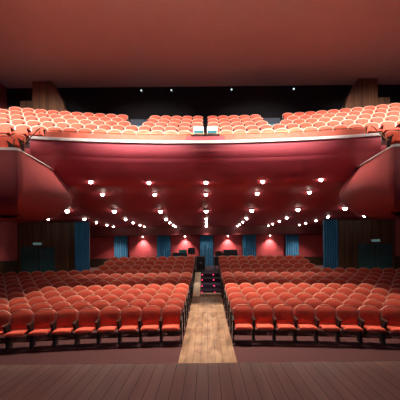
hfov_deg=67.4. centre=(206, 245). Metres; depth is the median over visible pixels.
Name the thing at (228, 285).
seat
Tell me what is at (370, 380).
floor
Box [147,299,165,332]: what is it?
seat
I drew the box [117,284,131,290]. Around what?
seat
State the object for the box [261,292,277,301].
seat
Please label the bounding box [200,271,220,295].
stairs
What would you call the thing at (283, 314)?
seat
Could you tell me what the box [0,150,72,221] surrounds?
balcony
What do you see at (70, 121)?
seat
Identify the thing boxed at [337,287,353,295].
seat
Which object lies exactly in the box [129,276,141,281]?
seat
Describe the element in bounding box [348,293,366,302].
seat
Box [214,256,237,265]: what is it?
desk
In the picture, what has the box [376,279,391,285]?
seat
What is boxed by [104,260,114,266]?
seat
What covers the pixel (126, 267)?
seat
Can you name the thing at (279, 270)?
seat
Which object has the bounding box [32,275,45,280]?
seat
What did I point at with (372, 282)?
seat
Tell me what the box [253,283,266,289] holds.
seat
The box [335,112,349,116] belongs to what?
seat
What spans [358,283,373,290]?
seat
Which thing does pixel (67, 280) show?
seat
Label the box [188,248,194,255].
monitor
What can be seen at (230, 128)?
seat
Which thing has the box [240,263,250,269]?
seat
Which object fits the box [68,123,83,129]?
seat
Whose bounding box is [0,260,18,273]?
baseboard
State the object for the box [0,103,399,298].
rows
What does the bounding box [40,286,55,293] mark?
seat
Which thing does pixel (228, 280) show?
seat
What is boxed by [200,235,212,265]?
curtain
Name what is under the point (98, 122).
seat
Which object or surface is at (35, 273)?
seat
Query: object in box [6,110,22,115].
seat
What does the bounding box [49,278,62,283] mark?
seat
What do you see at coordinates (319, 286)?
seat
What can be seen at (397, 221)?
wall
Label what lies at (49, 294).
seat
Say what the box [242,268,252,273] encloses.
seat
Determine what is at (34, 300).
seat
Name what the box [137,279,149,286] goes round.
seat
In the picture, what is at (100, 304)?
seat
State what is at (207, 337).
floor
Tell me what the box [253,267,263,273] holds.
seat
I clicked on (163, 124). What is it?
seat
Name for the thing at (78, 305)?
seat
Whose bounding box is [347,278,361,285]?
seat
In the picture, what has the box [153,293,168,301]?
seat
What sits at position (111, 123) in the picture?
seat
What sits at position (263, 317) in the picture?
seat
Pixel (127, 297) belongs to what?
seat
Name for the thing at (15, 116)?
seat
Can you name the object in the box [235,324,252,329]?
seat cushion
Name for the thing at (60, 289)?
seat
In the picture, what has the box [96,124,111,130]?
seat
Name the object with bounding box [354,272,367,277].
seat
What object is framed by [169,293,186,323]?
seat
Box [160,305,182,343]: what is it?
seat
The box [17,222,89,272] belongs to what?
wall
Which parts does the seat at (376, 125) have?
backrest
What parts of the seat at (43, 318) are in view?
leg, backrest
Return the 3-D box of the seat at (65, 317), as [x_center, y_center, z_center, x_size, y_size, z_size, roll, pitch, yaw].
[-3.713,2.144,7.858,0.552,0.945,0.595,-1,0,-8]
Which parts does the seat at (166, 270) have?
backrest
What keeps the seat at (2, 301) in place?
on the floor at (207, 337)
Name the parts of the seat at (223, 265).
backrest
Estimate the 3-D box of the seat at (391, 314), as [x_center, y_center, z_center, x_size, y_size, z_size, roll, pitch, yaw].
[4.849,2.060,7.690,0.552,0.945,0.595,-1,0,10]
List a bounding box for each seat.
[0,118,10,123]
[0,123,14,135]
[0,136,14,147]
[0,298,8,305]
[0,304,9,339]
[0,310,10,349]
[3,309,33,349]
[4,272,16,278]
[4,276,18,281]
[5,279,19,285]
[6,107,21,111]
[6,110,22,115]
[6,283,21,290]
[6,287,23,294]
[6,303,30,337]
[7,114,24,119]
[7,119,26,125]
[7,292,25,300]
[8,297,27,306]
[10,134,25,151]
[11,124,30,144]
[17,271,29,277]
[19,275,31,281]
[20,111,36,116]
[20,279,34,284]
[22,116,38,121]
[22,282,36,289]
[23,120,41,126]
[23,287,39,294]
[25,291,42,299]
[27,125,46,136]
[27,308,56,347]
[28,296,46,305]
[28,302,50,337]
[30,271,42,277]
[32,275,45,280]
[34,113,49,117]
[35,278,48,284]
[36,117,52,122]
[37,282,51,288]
[38,121,55,127]
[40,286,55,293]
[43,271,55,276]
[43,291,59,299]
[44,126,62,134]
[46,275,58,279]
[47,114,62,118]
[47,296,64,305]
[48,301,70,336]
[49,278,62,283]
[50,118,65,123]
[51,308,77,346]
[52,281,66,288]
[53,122,69,128]
[56,270,67,276]
[56,286,71,293]
[60,114,74,119]
[60,127,77,132]
[60,290,76,298]
[63,278,76,283]
[64,118,79,124]
[65,295,82,304]
[67,281,81,287]
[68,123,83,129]
[68,270,79,275]
[69,301,90,335]
[72,285,86,292]
[73,115,86,120]
[73,307,99,345]
[76,128,92,132]
[77,119,92,125]
[77,277,89,282]
[77,289,93,298]
[80,270,91,275]
[81,281,95,287]
[82,124,97,129]
[83,295,100,303]
[85,116,99,121]
[87,285,101,291]
[89,300,109,334]
[90,120,104,125]
[90,277,102,282]
[92,270,103,275]
[93,129,106,133]
[94,289,109,297]
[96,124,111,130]
[96,280,109,287]
[96,306,120,344]
[98,265,108,270]
[101,294,118,303]
[102,285,116,291]
[103,277,115,282]
[104,120,117,125]
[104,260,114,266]
[104,269,114,275]
[108,300,128,333]
[109,265,119,270]
[110,117,122,121]
[110,125,124,130]
[110,280,122,286]
[110,289,125,296]
[115,269,126,274]
[116,121,129,126]
[116,276,128,282]
[117,114,127,120]
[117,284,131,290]
[117,306,140,343]
[119,294,135,302]
[120,264,130,270]
[123,280,136,286]
[124,125,137,131]
[126,288,140,296]
[127,269,137,274]
[128,299,146,333]
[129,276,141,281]
[131,264,141,270]
[132,284,145,290]
[136,293,152,303]
[137,125,150,131]
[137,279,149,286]
[138,269,148,274]
[139,305,161,342]
[141,288,156,296]
[142,122,154,129]
[142,264,151,270]
[146,284,160,290]
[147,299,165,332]
[149,269,159,274]
[151,126,163,131]
[151,279,163,285]
[152,264,162,269]
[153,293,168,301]
[154,122,166,128]
[157,288,171,296]
[160,268,170,273]
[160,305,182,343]
[161,283,174,290]
[163,264,172,269]
[164,126,176,131]
[164,279,176,285]
[165,299,184,332]
[166,122,178,127]
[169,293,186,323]
[172,287,187,314]
[173,264,182,269]
[175,283,189,308]
[177,126,189,131]
[177,130,191,135]
[177,279,190,302]
[179,122,190,127]
[179,275,191,297]
[181,272,192,292]
[182,268,193,286]
[183,264,193,281]
[185,259,194,276]
[219,130,232,135]
[219,259,228,264]
[219,263,229,280]
[220,122,231,127]
[220,268,230,286]
[221,126,233,131]
[221,272,232,292]
[222,275,234,296]
[223,278,236,301]
[224,283,238,307]
[226,287,241,315]
[227,292,244,323]
[229,298,248,332]
[230,263,239,269]
[231,268,241,273]
[232,121,243,126]
[232,304,254,342]
[233,125,246,130]
[237,278,249,284]
[239,283,252,292]
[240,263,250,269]
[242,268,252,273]
[242,287,256,295]
[244,121,256,126]
[245,292,260,301]
[246,125,259,130]
[248,298,267,331]
[250,278,262,284]
[251,263,260,269]
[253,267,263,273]
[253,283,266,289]
[253,304,275,341]
[256,121,268,125]
[257,287,271,295]
[259,124,273,130]
[261,263,271,269]
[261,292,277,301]
[263,278,276,286]
[264,267,275,273]
[267,298,286,331]
[268,283,281,289]
[272,124,286,129]
[272,263,281,269]
[272,275,284,280]
[272,287,287,295]
[273,304,296,341]
[276,267,286,273]
[277,278,289,284]
[278,259,288,264]
[278,292,294,301]
[280,119,293,125]
[282,113,294,119]
[282,263,292,268]
[282,283,296,289]
[285,123,300,129]
[285,275,297,280]
[285,298,305,331]
[287,267,297,273]
[288,287,303,295]
[289,259,298,264]
[290,278,303,285]
[293,119,306,124]
[293,263,303,268]
[294,304,318,342]
[295,292,312,301]
[297,283,311,289]
[298,267,309,273]
[298,275,310,280]
[299,122,313,128]
[299,259,308,264]
[303,127,319,131]
[304,263,314,269]
[304,278,317,285]
[304,287,319,295]
[304,298,325,332]
[305,118,319,123]
[310,267,321,273]
[311,114,324,118]
[311,275,323,280]
[312,121,328,127]
[312,283,326,289]
[313,292,330,301]
[315,305,340,342]
[318,117,332,122]
[318,126,335,130]
[318,278,331,285]
[320,287,336,295]
[322,267,332,273]
[323,113,336,117]
[323,298,345,332]
[324,275,336,280]
[326,120,342,126]
[327,283,341,290]
[331,116,346,121]
[331,293,348,301]
[332,278,346,285]
[333,125,350,129]
[333,267,345,273]
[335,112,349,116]
[336,305,363,343]
[337,275,350,280]
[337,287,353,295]
[340,119,356,125]
[342,272,353,276]
[342,283,357,290]
[343,299,365,333]
[344,115,359,120]
[345,268,357,273]
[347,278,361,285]
[348,111,362,115]
[348,123,366,128]
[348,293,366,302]
[351,275,364,280]
[354,118,371,124]
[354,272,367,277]
[354,288,370,295]
[358,113,374,118]
[358,268,369,273]
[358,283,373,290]
[358,305,386,344]
[361,109,376,114]
[361,279,376,285]
[363,122,382,132]
[363,299,386,334]
[365,275,378,280]
[367,293,385,302]
[368,272,380,277]
[369,117,387,123]
[370,268,382,273]
[371,112,388,117]
[371,288,388,296]
[374,108,389,113]
[374,283,389,290]
[376,104,390,108]
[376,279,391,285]
[379,121,399,140]
[379,275,393,281]
[380,306,399,344]
[381,272,394,277]
[383,268,395,273]
[383,299,399,334]
[384,115,398,121]
[385,130,399,147]
[386,111,399,119]
[386,294,399,300]
[387,107,399,111]
[388,288,399,293]
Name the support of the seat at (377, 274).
on the floor at (207, 337)
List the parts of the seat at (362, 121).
backrest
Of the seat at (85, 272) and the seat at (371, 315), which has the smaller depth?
the seat at (371, 315)
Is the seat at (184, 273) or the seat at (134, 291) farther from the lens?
the seat at (184, 273)
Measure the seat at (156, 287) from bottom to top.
0.945 m
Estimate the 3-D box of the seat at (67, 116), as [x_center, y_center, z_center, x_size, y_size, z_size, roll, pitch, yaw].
[-6.498,-5.799,14.054,0.552,0.945,0.595,-1,0,-11]
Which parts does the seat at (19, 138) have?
backrest, leg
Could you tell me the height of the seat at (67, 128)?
0.945 m
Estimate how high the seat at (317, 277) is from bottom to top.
0.945 m
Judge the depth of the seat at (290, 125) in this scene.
12.82 m
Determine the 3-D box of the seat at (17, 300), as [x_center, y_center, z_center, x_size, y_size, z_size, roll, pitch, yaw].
[-5.903,2.106,9.274,0.552,0.945,0.595,-1,0,-11]
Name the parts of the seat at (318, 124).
backrest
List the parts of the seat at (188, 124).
backrest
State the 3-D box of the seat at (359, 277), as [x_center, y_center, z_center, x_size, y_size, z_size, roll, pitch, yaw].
[6.497,1.734,12.753,0.552,0.945,0.595,-1,0,11]
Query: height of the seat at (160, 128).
0.945 m
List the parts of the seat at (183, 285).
backrest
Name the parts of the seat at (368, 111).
backrest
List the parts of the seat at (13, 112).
backrest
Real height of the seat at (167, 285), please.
0.945 m
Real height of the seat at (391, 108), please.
0.945 m
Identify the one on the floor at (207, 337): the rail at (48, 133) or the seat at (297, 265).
the seat at (297, 265)
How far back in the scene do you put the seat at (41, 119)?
13.20 m
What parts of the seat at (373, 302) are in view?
backrest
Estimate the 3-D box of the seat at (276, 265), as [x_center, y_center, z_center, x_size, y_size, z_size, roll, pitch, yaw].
[3.756,1.381,15.833,0.552,0.945,0.595,-1,0,6]
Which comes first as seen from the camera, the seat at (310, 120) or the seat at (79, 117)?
the seat at (310, 120)
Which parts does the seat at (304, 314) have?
backrest, leg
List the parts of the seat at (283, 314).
backrest, leg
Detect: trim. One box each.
[0,147,53,169]
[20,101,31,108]
[29,132,381,143]
[90,225,322,235]
[358,144,399,166]
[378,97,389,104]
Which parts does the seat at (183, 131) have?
backrest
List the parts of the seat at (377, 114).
backrest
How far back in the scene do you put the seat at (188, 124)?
13.93 m
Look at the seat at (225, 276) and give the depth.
13.56 m
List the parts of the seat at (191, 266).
backrest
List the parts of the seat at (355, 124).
backrest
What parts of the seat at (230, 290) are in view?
backrest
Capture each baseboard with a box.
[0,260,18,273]
[395,256,399,269]
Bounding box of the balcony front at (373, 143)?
[30,136,380,157]
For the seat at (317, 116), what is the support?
on the floor at (383, 142)
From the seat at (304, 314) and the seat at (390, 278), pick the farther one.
the seat at (390, 278)
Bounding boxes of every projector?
[193,126,203,135]
[207,126,216,135]
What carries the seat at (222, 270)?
on the floor at (207, 337)
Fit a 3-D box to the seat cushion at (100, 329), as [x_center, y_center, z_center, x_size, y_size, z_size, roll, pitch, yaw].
[-2.602,2.189,7.889,0.450,0.121,0.405,-1,0,-5]
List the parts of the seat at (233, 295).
panel, backrest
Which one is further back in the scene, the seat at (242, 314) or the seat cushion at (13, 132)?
the seat cushion at (13, 132)
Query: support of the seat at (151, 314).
on the floor at (207, 337)
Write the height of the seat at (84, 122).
0.945 m
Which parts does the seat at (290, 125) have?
backrest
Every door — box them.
[21,247,54,272]
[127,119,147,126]
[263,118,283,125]
[358,243,391,268]
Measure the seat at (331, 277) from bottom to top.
0.945 m
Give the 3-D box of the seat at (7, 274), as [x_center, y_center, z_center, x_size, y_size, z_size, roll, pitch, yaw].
[-9.172,1.688,13.925,0.552,0.945,0.595,-1,0,-15]
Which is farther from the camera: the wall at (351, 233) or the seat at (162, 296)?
the wall at (351, 233)
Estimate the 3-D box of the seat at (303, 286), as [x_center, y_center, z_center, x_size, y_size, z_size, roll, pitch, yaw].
[3.757,1.901,11.406,0.552,0.945,0.595,-1,0,7]
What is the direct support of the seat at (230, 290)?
on the floor at (207, 337)
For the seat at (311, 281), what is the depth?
12.42 m
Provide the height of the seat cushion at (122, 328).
0.121 m
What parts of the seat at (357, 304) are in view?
backrest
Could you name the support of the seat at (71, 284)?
on the floor at (207, 337)
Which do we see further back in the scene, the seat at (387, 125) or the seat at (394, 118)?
the seat at (394, 118)
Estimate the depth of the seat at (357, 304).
8.86 m
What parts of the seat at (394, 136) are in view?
leg, backrest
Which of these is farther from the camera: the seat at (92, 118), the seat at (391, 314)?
the seat at (92, 118)
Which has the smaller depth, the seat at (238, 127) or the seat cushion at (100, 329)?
the seat cushion at (100, 329)
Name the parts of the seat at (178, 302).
backrest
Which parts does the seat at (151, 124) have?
backrest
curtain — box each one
[75,222,89,271]
[114,236,127,257]
[157,236,169,258]
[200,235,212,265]
[243,235,255,256]
[285,235,298,256]
[323,219,337,269]
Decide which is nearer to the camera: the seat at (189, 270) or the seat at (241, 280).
the seat at (241, 280)
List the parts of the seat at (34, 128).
backrest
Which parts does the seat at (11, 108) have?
backrest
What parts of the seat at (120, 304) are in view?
backrest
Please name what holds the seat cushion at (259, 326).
on the seat at (263, 317)
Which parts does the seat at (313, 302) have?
backrest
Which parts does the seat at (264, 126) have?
backrest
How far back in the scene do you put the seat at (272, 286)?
11.71 m
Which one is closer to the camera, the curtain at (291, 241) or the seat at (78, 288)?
the seat at (78, 288)
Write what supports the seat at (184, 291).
on the floor at (207, 337)
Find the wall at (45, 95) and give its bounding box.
[32,81,67,111]
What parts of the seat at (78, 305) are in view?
backrest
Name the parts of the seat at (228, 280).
backrest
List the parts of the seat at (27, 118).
backrest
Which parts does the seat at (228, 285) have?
backrest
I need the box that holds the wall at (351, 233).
[323,219,395,269]
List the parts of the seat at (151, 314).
leg, backrest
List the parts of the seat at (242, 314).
panel, backrest, leg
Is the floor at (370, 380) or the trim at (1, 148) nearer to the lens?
the floor at (370, 380)
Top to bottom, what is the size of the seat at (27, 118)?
0.945 m
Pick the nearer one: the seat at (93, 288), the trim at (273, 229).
the seat at (93, 288)
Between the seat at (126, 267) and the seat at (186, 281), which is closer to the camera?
the seat at (186, 281)
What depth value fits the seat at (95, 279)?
13.23 m
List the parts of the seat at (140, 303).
backrest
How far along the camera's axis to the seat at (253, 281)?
12.63 m
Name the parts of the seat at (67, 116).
backrest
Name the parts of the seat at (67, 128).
backrest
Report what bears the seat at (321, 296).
on the floor at (207, 337)
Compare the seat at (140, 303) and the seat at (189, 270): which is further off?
the seat at (189, 270)
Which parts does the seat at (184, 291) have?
backrest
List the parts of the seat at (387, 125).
backrest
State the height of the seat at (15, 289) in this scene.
0.945 m
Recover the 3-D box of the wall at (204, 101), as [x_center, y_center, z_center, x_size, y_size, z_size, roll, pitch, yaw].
[-0.057,-5.774,17.351,22.700,6.749,0.299,-1,0,0]
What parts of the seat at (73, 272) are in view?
backrest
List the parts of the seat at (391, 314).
backrest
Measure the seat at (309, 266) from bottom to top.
0.945 m
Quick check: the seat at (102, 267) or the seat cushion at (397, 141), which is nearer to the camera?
the seat cushion at (397, 141)
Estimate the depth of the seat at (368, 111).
14.00 m
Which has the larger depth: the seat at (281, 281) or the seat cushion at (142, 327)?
the seat at (281, 281)
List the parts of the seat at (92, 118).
backrest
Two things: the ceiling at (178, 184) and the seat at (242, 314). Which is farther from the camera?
the ceiling at (178, 184)
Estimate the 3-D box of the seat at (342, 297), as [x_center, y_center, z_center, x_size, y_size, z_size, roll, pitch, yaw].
[4.305,2.005,9.559,0.552,0.945,0.595,-1,0,8]
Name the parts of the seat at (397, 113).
backrest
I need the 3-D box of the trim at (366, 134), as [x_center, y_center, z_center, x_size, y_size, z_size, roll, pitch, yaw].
[-0.039,-3.951,11.170,12.600,0.098,0.899,-1,0,0]
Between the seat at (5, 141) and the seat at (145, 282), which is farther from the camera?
the seat at (145, 282)
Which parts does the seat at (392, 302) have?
backrest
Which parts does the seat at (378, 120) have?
backrest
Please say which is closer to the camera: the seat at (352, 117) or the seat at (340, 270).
the seat at (352, 117)
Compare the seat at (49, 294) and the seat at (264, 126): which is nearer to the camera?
the seat at (49, 294)
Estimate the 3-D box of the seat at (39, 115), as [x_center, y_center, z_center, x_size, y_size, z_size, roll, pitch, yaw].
[-7.585,-5.788,13.830,0.552,0.945,0.595,-1,0,-13]
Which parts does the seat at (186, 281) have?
backrest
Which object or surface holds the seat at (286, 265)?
on the floor at (207, 337)
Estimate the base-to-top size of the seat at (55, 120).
0.945 m
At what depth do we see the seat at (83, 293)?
10.64 m
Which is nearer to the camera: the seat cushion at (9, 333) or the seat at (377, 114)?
the seat cushion at (9, 333)
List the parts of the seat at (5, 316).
backrest, leg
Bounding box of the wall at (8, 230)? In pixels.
[0,83,16,260]
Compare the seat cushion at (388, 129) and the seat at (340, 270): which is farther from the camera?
the seat at (340, 270)
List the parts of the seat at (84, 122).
backrest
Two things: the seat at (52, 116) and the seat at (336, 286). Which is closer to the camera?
the seat at (336, 286)
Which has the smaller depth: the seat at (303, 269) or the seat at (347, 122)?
the seat at (347, 122)
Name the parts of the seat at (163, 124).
backrest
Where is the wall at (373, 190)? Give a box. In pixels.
[339,146,399,217]
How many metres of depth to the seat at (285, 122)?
13.73 m
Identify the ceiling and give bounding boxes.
[0,0,399,87]
[14,145,399,226]
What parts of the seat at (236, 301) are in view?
panel, backrest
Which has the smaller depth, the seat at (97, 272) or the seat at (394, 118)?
the seat at (394, 118)
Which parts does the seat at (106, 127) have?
backrest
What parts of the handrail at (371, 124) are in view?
rail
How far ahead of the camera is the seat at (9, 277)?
13.36 m
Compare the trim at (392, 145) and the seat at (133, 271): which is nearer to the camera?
the trim at (392, 145)
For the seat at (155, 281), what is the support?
on the floor at (207, 337)
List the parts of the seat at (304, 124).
backrest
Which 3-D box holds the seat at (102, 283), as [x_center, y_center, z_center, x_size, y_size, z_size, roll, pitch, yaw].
[-4.271,1.899,12.223,0.552,0.945,0.595,-1,0,-8]
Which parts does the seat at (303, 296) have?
backrest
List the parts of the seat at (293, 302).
backrest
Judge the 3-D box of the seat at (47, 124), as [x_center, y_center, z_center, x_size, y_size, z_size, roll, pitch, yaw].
[-6.482,-4.719,12.221,0.552,0.945,0.595,-1,0,-11]
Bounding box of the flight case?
[196,256,205,270]
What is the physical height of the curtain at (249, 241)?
2.290 m
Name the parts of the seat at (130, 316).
leg, backrest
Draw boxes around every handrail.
[21,127,39,151]
[371,124,389,148]
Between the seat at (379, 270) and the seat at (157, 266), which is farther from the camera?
the seat at (157, 266)
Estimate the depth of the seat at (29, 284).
11.94 m
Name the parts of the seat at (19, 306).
backrest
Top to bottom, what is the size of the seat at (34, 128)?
0.945 m
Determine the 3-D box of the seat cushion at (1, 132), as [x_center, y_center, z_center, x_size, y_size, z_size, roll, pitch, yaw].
[-7.436,-4.114,10.992,0.450,0.121,0.405,-1,0,-13]
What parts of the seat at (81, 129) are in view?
backrest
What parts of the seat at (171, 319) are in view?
leg, backrest, panel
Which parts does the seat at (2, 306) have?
backrest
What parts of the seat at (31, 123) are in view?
backrest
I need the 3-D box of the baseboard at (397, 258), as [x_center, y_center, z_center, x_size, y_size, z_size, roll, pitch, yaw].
[11.332,1.249,11.100,0.059,1.280,13.799,-1,0,0]
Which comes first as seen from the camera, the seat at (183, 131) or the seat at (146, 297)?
the seat at (146, 297)
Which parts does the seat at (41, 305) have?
backrest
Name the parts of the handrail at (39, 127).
rail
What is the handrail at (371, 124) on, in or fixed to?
on the wall at (373, 190)
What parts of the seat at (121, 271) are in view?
backrest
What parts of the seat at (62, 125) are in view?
backrest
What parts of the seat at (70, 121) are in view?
backrest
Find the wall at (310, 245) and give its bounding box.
[90,234,322,266]
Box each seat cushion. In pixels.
[0,130,10,135]
[4,330,28,336]
[11,131,28,137]
[28,132,43,136]
[28,329,51,335]
[51,328,73,334]
[74,327,95,333]
[97,326,116,332]
[119,325,137,331]
[140,325,158,330]
[162,325,179,330]
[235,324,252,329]
[255,324,273,329]
[276,324,295,329]
[297,324,317,330]
[319,325,339,330]
[340,325,362,331]
[363,326,386,331]
[368,129,381,132]
[382,128,398,134]
[386,326,399,332]
[390,139,399,145]
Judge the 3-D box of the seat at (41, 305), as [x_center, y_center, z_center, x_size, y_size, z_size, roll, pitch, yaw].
[-4.810,2.135,8.582,0.552,0.945,0.595,-1,0,-10]
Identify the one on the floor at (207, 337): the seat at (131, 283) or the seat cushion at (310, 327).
the seat at (131, 283)
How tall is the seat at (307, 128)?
0.945 m
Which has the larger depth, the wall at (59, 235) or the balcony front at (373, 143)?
the wall at (59, 235)
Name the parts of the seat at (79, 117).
backrest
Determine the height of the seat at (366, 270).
0.945 m
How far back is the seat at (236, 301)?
9.16 m
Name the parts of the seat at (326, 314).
backrest, leg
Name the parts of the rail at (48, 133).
padded panel, padded panel, padded panel, padded panel, panel, rail, padded panel, padded panel, padded panel, padded panel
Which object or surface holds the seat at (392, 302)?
on the floor at (207, 337)
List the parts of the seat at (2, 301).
backrest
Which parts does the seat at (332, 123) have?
backrest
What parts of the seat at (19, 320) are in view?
leg, backrest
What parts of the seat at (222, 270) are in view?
backrest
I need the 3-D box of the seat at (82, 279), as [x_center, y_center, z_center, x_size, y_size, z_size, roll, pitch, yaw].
[-5.370,1.850,12.950,0.552,0.945,0.595,-1,0,-9]
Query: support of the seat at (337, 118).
on the floor at (383, 142)
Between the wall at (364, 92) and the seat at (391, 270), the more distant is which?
the wall at (364, 92)
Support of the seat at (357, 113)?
on the floor at (383, 142)
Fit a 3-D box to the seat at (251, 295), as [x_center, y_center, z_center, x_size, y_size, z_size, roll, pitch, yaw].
[1.548,2.032,9.828,0.552,0.945,0.595,-1,0,3]
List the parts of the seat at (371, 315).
backrest, leg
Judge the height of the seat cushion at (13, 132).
0.121 m
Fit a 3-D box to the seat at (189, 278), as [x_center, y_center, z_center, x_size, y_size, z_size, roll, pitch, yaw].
[-0.945,1.807,13.396,0.577,0.945,0.640,-1,0,-2]
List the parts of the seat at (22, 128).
backrest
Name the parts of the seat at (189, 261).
backrest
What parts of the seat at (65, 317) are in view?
leg, backrest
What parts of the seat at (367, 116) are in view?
backrest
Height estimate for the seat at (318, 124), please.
0.945 m
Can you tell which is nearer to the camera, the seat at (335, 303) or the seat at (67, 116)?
the seat at (335, 303)
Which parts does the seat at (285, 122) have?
backrest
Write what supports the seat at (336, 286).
on the floor at (207, 337)
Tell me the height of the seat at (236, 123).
0.945 m
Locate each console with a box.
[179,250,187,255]
[215,250,237,255]
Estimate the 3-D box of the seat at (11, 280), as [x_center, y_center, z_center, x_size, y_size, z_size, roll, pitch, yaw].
[-8.085,1.877,12.389,0.552,0.945,0.595,-1,0,-14]
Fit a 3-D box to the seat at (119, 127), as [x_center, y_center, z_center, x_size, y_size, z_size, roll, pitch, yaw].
[-3.743,-4.746,12.649,0.552,0.945,0.595,-1,0,-6]
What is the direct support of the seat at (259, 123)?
on the floor at (383, 142)
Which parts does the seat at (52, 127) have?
backrest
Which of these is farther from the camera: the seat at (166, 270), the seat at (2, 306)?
the seat at (166, 270)
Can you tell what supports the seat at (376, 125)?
on the floor at (383, 142)
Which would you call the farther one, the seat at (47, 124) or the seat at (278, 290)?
the seat at (47, 124)
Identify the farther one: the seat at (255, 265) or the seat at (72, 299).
the seat at (255, 265)
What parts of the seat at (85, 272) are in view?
backrest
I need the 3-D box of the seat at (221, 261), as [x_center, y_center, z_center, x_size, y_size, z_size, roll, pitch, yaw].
[0.975,1.218,16.917,0.577,0.945,0.640,-1,0,2]
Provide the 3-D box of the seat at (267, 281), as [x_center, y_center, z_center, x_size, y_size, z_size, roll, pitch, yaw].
[2.653,1.832,12.400,0.552,0.945,0.595,-1,0,5]
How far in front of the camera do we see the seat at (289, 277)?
13.37 m
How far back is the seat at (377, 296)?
9.57 m
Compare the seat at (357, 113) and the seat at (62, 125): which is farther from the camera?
the seat at (357, 113)
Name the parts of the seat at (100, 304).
backrest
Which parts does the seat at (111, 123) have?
backrest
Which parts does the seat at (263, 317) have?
backrest, leg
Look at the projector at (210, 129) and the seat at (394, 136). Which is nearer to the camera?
the seat at (394, 136)
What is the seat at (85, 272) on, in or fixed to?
on the floor at (207, 337)
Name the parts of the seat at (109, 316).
leg, backrest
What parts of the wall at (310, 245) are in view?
panel, panel, panel, panel, panel, panel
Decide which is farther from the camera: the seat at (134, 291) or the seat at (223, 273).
the seat at (223, 273)
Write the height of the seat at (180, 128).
0.945 m
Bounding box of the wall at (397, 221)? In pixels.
[377,219,399,255]
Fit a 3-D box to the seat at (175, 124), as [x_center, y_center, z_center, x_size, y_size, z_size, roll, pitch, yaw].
[-1.538,-5.308,13.725,0.552,0.945,0.595,-1,0,-3]
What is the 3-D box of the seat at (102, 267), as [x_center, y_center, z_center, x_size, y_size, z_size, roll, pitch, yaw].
[-5.379,1.470,15.622,0.552,0.945,0.595,-1,0,-9]
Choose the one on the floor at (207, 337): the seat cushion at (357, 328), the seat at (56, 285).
the seat at (56, 285)
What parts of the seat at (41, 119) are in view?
backrest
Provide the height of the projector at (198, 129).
0.970 m
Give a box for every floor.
[0,265,399,364]
[0,361,399,399]
[25,129,385,148]
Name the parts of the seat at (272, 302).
backrest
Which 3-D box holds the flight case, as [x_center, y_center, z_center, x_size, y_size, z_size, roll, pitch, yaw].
[-0.349,1.073,18.594,0.578,0.880,0.572,-1,0,0]
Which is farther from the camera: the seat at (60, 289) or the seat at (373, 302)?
the seat at (60, 289)
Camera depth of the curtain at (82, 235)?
17.84 m
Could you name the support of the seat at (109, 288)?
on the floor at (207, 337)
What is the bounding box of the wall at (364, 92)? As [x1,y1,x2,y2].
[342,78,377,108]
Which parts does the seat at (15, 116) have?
backrest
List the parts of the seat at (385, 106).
backrest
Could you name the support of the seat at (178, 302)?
on the floor at (207, 337)
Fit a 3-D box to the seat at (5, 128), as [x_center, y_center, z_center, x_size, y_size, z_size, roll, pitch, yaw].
[-7.459,-4.170,11.085,0.552,0.945,0.595,-1,0,-13]
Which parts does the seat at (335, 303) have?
backrest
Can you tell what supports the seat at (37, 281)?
on the floor at (207, 337)
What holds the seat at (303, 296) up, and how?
on the floor at (207, 337)
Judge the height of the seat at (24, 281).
0.945 m
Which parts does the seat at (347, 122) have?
backrest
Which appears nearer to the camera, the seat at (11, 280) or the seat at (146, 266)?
the seat at (11, 280)
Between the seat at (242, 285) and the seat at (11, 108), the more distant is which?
the seat at (11, 108)
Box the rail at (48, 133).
[45,126,365,139]
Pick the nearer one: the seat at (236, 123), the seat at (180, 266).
the seat at (236, 123)
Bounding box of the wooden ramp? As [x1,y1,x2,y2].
[193,272,200,295]
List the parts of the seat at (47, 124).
backrest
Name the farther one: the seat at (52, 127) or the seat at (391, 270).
the seat at (391, 270)
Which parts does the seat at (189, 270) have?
backrest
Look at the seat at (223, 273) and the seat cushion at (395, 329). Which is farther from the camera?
the seat at (223, 273)
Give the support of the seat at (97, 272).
on the floor at (207, 337)
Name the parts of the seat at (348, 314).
backrest, leg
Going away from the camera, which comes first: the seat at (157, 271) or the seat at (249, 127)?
the seat at (249, 127)
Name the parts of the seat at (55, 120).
backrest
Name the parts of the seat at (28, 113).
backrest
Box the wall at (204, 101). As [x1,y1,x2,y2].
[7,85,399,128]
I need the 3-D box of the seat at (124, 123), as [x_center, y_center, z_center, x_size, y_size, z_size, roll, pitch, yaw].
[-3.749,-5.286,13.554,0.552,0.945,0.595,-1,0,-6]
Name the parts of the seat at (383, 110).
backrest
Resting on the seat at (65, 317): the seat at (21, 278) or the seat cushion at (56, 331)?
the seat cushion at (56, 331)
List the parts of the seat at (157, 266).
backrest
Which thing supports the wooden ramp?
on the floor at (207, 337)
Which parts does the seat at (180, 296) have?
backrest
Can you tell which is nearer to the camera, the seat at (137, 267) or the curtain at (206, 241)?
the seat at (137, 267)
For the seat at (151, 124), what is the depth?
13.83 m
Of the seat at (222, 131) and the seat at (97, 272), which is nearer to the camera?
the seat at (222, 131)
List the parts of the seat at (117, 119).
backrest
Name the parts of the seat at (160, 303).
backrest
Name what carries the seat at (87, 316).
on the floor at (207, 337)
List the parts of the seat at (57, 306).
backrest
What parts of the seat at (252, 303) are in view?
backrest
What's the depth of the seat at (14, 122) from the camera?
12.15 m
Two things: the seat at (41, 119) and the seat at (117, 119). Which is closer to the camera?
the seat at (41, 119)
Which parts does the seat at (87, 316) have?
leg, backrest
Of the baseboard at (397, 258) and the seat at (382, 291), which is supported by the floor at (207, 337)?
the seat at (382, 291)
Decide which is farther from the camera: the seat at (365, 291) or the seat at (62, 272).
the seat at (62, 272)

